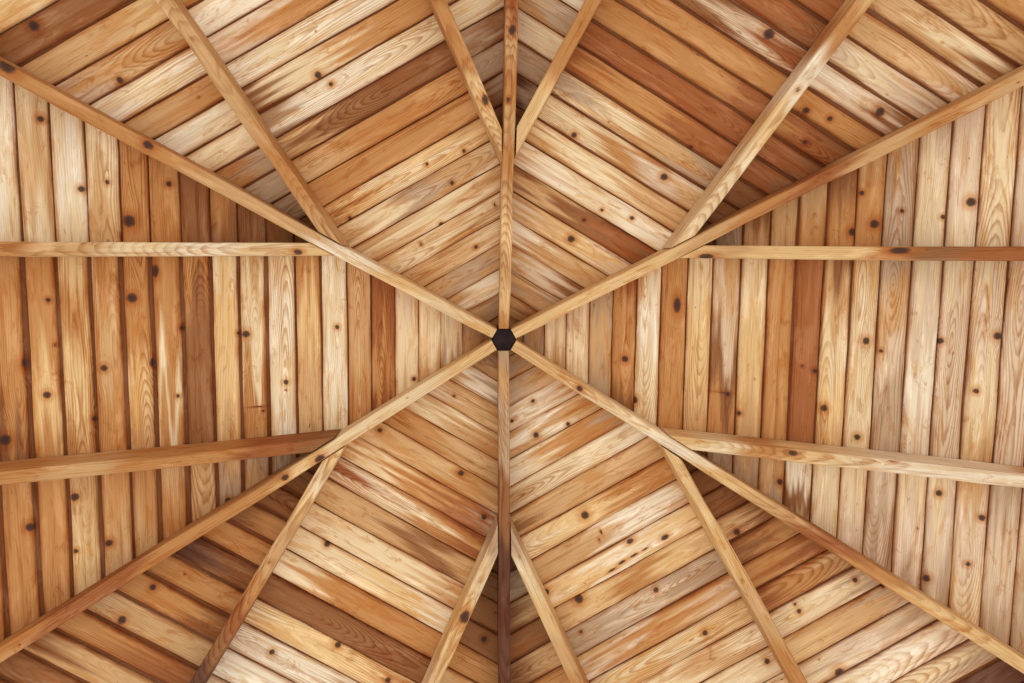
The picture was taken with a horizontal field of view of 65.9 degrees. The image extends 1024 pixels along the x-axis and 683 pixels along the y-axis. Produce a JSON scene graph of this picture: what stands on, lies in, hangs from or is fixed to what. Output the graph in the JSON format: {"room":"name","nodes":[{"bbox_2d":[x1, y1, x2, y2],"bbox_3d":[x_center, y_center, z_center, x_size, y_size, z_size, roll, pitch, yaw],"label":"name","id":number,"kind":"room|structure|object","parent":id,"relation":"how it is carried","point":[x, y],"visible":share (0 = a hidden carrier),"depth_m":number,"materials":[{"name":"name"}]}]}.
{"room":"wooden gazebo","nodes":[
{"label":"wooden gazebo","id":0,"kind":"room"},
{"bbox_3d":[-0.015,0.037,2.608,4.900,1.255,5.658,0,-84,-2],"label":"ceiling","id":1,"kind":"structure","parent":0,"visible":0},
{"bbox_2d":[0,76,489,641],"bbox_3d":[-1.813,0.374,2.534,2.773,1.221,2.401,30,-86,-5],"label":"ceiling panel","id":2,"kind":"object","parent":1,"relation":"attached to","point":[98,354],"visible":0.85,"depth_m":2.53,"materials":[{"name":"brown wood"}]},
{"bbox_2d":[0,350,497,682],"bbox_3d":[-1.227,1.409,2.673,2.402,1.224,2.774,0,-84,-2],"label":"ceiling panel","id":3,"kind":"object","parent":1,"relation":"attached to","point":[367,588],"visible":0.84,"depth_m":2.73,"materials":[{"name":"brown wood"}]},
{"bbox_2d":[0,337,496,662],"bbox_3d":[-1.212,0.729,2.515,2.678,1.290,0.045,-29,-83,1],"label":"rafter","id":4,"kind":"object","parent":3,"relation":"attached to","point":[91,595],"visible":1,"depth_m":2.60,"materials":[{"name":"brown wood"}]},
{"bbox_2d":[0,429,340,484],"bbox_3d":[-1.492,0.387,2.322,1.788,1.028,0.050,0,-84,-2],"label":"rafter","id":5,"kind":"object","parent":4,"relation":"attached to","point":[133,460],"visible":1,"depth_m":2.48,"materials":[{"name":"brown wood"}]},
{"bbox_2d":[190,444,347,682],"bbox_3d":[-1.037,1.171,2.430,0.045,1.034,1.802,30,-86,-5],"label":"rafter","id":6,"kind":"object","parent":4,"relation":"attached to","point":[247,600],"visible":0.99,"depth_m":2.57,"materials":[{"name":"brown wood"}]},
{"bbox_2d":[497,350,510,682],"bbox_3d":[-0.025,1.423,2.642,0.045,1.288,2.678,0,-84,-2],"label":"rafter","id":7,"kind":"object","parent":3,"relation":"attached to","point":[503,573],"visible":0.98,"depth_m":2.82,"materials":[{"name":"brown wood"}]},
{"bbox_2d":[421,513,497,682],"bbox_3d":[-0.443,1.507,2.497,0.047,1.044,1.825,28,-85,-5],"label":"rafter","id":8,"kind":"object","parent":7,"relation":"attached to","point":[468,598],"visible":1,"depth_m":2.72,"materials":[{"name":"brown wood"}]},
{"bbox_2d":[510,516,588,682],"bbox_3d":[0.410,1.512,2.531,0.046,1.039,1.816,-27,-83,1],"label":"rafter","id":9,"kind":"object","parent":7,"relation":"attached to","point":[538,594],"visible":1,"depth_m":2.72,"materials":[{"name":"brown wood"}]},
{"bbox_2d":[0,0,503,325],"bbox_3d":[-1.196,-1.342,2.370,2.402,1.222,2.774,0,-84,-2],"label":"ceiling panel","id":10,"kind":"object","parent":1,"relation":"attached to","point":[369,101],"visible":0.88,"depth_m":2.54,"materials":[{"name":"brown wood"}]},
{"bbox_2d":[0,56,496,337],"bbox_3d":[-1.197,-0.644,2.363,2.678,1.290,0.045,30,-86,-5],"label":"rafter","id":11,"kind":"object","parent":10,"relation":"attached to","point":[50,93],"visible":0.99,"depth_m":2.49,"materials":[{"name":"brown wood"}]},
{"bbox_2d":[0,242,333,256],"bbox_3d":[-1.484,-0.264,2.251,1.792,1.028,0.047,0,-84,-2],"label":"rafter","id":12,"kind":"object","parent":11,"relation":"attached to","point":[7,249],"visible":1,"depth_m":2.38,"materials":[{"name":"brown wood"}]},
{"bbox_2d":[155,0,349,245],"bbox_3d":[-1.022,-1.046,2.185,0.046,1.034,1.802,-30,-83,1],"label":"rafter","id":13,"kind":"object","parent":11,"relation":"attached to","point":[176,12],"visible":1,"depth_m":2.41,"materials":[{"name":"brown wood"}]},
{"bbox_2d":[509,0,1023,326],"bbox_3d":[1.200,-1.326,2.469,2.402,1.221,2.774,0,-84,-2],"label":"ceiling panel","id":14,"kind":"object","parent":1,"relation":"attached to","point":[653,98],"visible":0.88,"depth_m":2.58,"materials":[{"name":"brown wood"}]},
{"bbox_2d":[498,0,517,328],"bbox_3d":[0.006,-1.322,2.337,0.045,1.290,2.678,0,-84,-2],"label":"rafter","id":15,"kind":"object","parent":14,"relation":"attached to","point":[510,48],"visible":0.98,"depth_m":2.67,"materials":[{"name":"brown wood"}]},
{"bbox_2d":[427,0,502,164],"bbox_3d":[-0.402,-1.389,2.176,0.046,1.041,1.822,-26,-83,1],"label":"rafter","id":16,"kind":"object","parent":15,"relation":"attached to","point":[443,15],"visible":1,"depth_m":2.51,"materials":[{"name":"brown wood"}]},
{"bbox_2d":[514,0,601,158],"bbox_3d":[0.459,-1.374,2.208,0.047,1.033,1.799,30,-86,-5],"label":"rafter","id":17,"kind":"object","parent":15,"relation":"attached to","point":[588,9],"visible":1,"depth_m":2.50,"materials":[{"name":"brown wood"}]},
{"bbox_2d":[509,350,1023,682],"bbox_3d":[1.170,1.425,2.773,2.402,1.222,2.774,0,-84,-2],"label":"ceiling panel","id":18,"kind":"object","parent":1,"relation":"attached to","point":[637,587],"visible":0.8,"depth_m":2.77,"materials":[{"name":"brown wood"}]},
{"bbox_2d":[517,86,1023,654],"bbox_3d":[1.787,-0.291,2.607,2.774,1.221,2.401,30,-86,-5],"label":"ceiling panel","id":19,"kind":"object","parent":1,"relation":"attached to","point":[926,358],"visible":0.9,"depth_m":2.61,"materials":[{"name":"brown wood"}]},
{"bbox_2d":[491,326,515,349],"bbox_3d":[-0.034,-0.015,3.075,0.096,0.137,0.083,0,-84,-2],"label":"hub","id":20,"kind":"object","parent":19,"relation":"attached to","point":[503,339],"visible":0.86,"depth_m":3.01,"materials":[{"name":"black metal"}]},
{"bbox_2d":[510,65,1023,337],"bbox_3d":[1.193,-0.628,2.462,2.678,1.291,0.044,-29,-83,1],"label":"rafter","id":21,"kind":"object","parent":19,"relation":"attached to","point":[1013,80],"visible":1,"depth_m":2.56,"materials":[{"name":"brown wood"}]},
{"bbox_2d":[662,0,873,247],"bbox_3d":[1.040,-1.036,2.269,0.045,1.030,1.795,31,-86,-5],"label":"rafter","id":22,"kind":"object","parent":21,"relation":"attached to","point":[850,12],"visible":1,"depth_m":2.46,"materials":[{"name":"brown wood"}]},
{"bbox_2d":[680,246,1023,260],"bbox_3d":[1.485,-0.264,2.371,1.786,1.026,0.047,0,-84,-2],"label":"rafter","id":23,"kind":"object","parent":21,"relation":"attached to","point":[924,253],"visible":0.99,"depth_m":2.48,"materials":[{"name":"brown wood"}]},
{"bbox_2d":[511,338,1023,673],"bbox_3d":[1.177,0.745,2.615,2.678,1.289,0.046,30,-86,-5],"label":"rafter","id":24,"kind":"object","parent":19,"relation":"attached to","point":[912,594],"visible":0.99,"depth_m":2.66,"materials":[{"name":"brown wood"}]},
{"bbox_2d":[657,442,807,682],"bbox_3d":[0.976,1.202,2.517,0.048,1.031,1.801,-27,-83,1],"label":"rafter","id":25,"kind":"object","parent":24,"relation":"attached to","point":[751,598],"visible":0.99,"depth_m":2.64,"materials":[{"name":"brown wood"}]},
{"bbox_2d":[660,427,1023,487],"bbox_3d":[1.470,0.409,2.449,1.803,1.034,0.047,1,-84,-2],"label":"rafter","id":26,"kind":"object","parent":24,"relation":"attached to","point":[810,453],"visible":1,"depth_m":2.57,"materials":[{"name":"brown wood"}]}
]}

